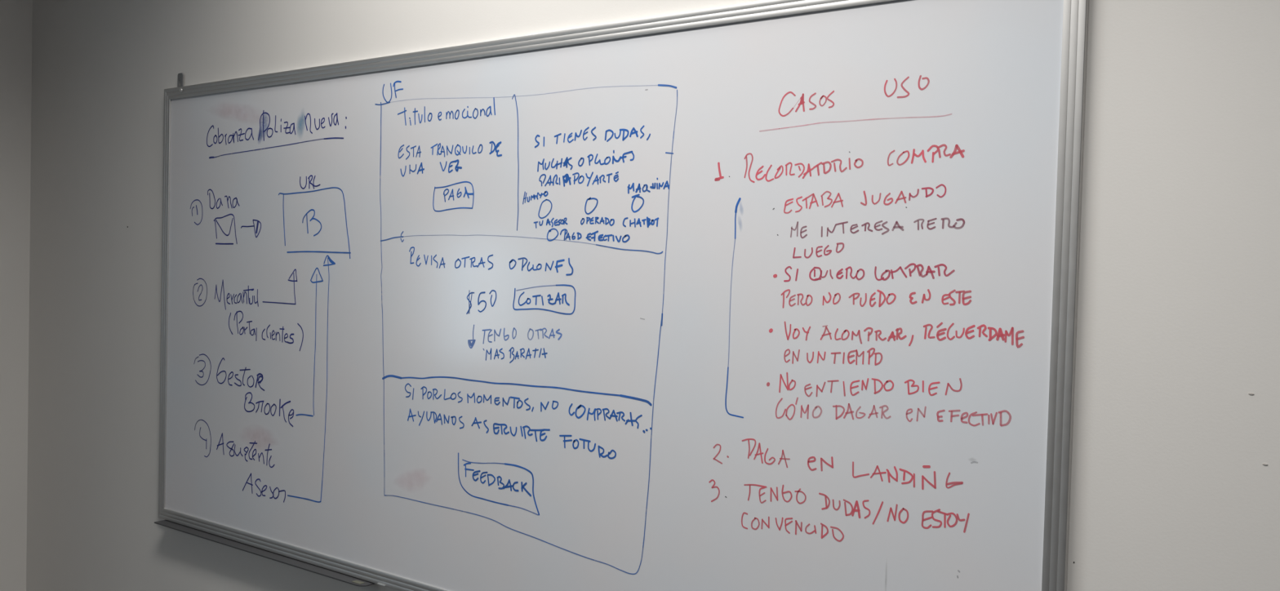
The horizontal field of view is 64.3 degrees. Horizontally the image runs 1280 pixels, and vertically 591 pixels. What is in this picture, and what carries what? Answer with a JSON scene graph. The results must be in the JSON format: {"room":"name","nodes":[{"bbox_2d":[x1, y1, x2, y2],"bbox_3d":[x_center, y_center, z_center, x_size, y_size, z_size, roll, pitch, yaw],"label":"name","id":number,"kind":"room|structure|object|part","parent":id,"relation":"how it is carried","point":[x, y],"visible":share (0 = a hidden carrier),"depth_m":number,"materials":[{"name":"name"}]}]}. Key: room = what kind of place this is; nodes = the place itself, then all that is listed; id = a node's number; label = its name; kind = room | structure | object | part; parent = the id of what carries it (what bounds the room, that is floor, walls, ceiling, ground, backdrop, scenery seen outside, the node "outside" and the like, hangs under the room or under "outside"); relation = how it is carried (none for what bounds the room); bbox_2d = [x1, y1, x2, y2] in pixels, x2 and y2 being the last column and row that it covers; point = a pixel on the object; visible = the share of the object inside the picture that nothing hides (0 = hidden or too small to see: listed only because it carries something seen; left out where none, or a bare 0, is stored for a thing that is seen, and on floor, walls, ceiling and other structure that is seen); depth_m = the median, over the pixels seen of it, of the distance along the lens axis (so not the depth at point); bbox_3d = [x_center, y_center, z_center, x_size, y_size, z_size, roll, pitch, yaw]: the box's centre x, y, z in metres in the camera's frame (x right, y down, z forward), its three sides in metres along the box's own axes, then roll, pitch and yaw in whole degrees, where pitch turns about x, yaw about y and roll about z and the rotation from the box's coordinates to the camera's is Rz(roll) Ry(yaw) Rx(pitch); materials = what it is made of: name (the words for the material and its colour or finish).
{"room":"office meeting room","nodes":[
{"label":"office meeting room","id":0,"kind":"room"},
{"bbox_2d":[0,0,32,590],"bbox_3d":[-3.898,0.051,0.764,0.120,2.920,6.620,3,2,35],"label":"wall","id":1,"kind":"structure","parent":0,"point":[15,15],"depth_m":3.29,"materials":[{"name":"paint"}]},
{"bbox_2d":[26,0,1279,590],"bbox_3d":[0.569,0.149,1.571,6.221,2.920,0.121,3,2,35],"label":"wall","id":2,"kind":"structure","parent":0,"point":[1175,468],"depth_m":1.46,"materials":[{"name":"paint"}]},
{"bbox_2d":[154,0,1088,590],"bbox_3d":[-0.364,0.052,2.135,2.396,1.240,0.044,3,2,35],"label":"whiteboard","id":3,"kind":"object","parent":2,"relation":"attached to","point":[762,295],"visible":1,"depth_m":1.88,"materials":[{"name":"plastic"}]},
{"bbox_3d":[-1.319,0.026,2.832,0.031,1.196,0.016,3,2,35],"label":"frame rail","id":4,"kind":"part","parent":3,"relation":"part of","materials":[{"name":"silver metal"}]},
{"bbox_2d":[154,520,375,586],"bbox_3d":[-0.972,0.643,2.571,0.877,0.003,0.043,3,2,35],"label":"tray","id":5,"kind":"object","parent":3,"relation":"on","point":[336,572],"depth_m":2.53,"materials":[{"name":"grey metal"}]},
{"bbox_3d":[-0.372,0.652,2.162,2.396,0.031,0.016,3,2,35],"label":"frame rail","id":6,"kind":"part","parent":3,"relation":"part of","materials":[{"name":"silver metal"}]},
{"bbox_3d":[-0.341,-0.513,2.131,2.396,0.031,0.016,3,2,35],"label":"frame rail","id":7,"kind":"part","parent":3,"relation":"part of","materials":[{"name":"silver metal"}]},
{"bbox_3d":[0.606,0.113,1.461,0.031,1.196,0.016,3,2,35],"label":"frame rail","id":8,"kind":"part","parent":3,"relation":"part of","materials":[{"name":"silver metal"}]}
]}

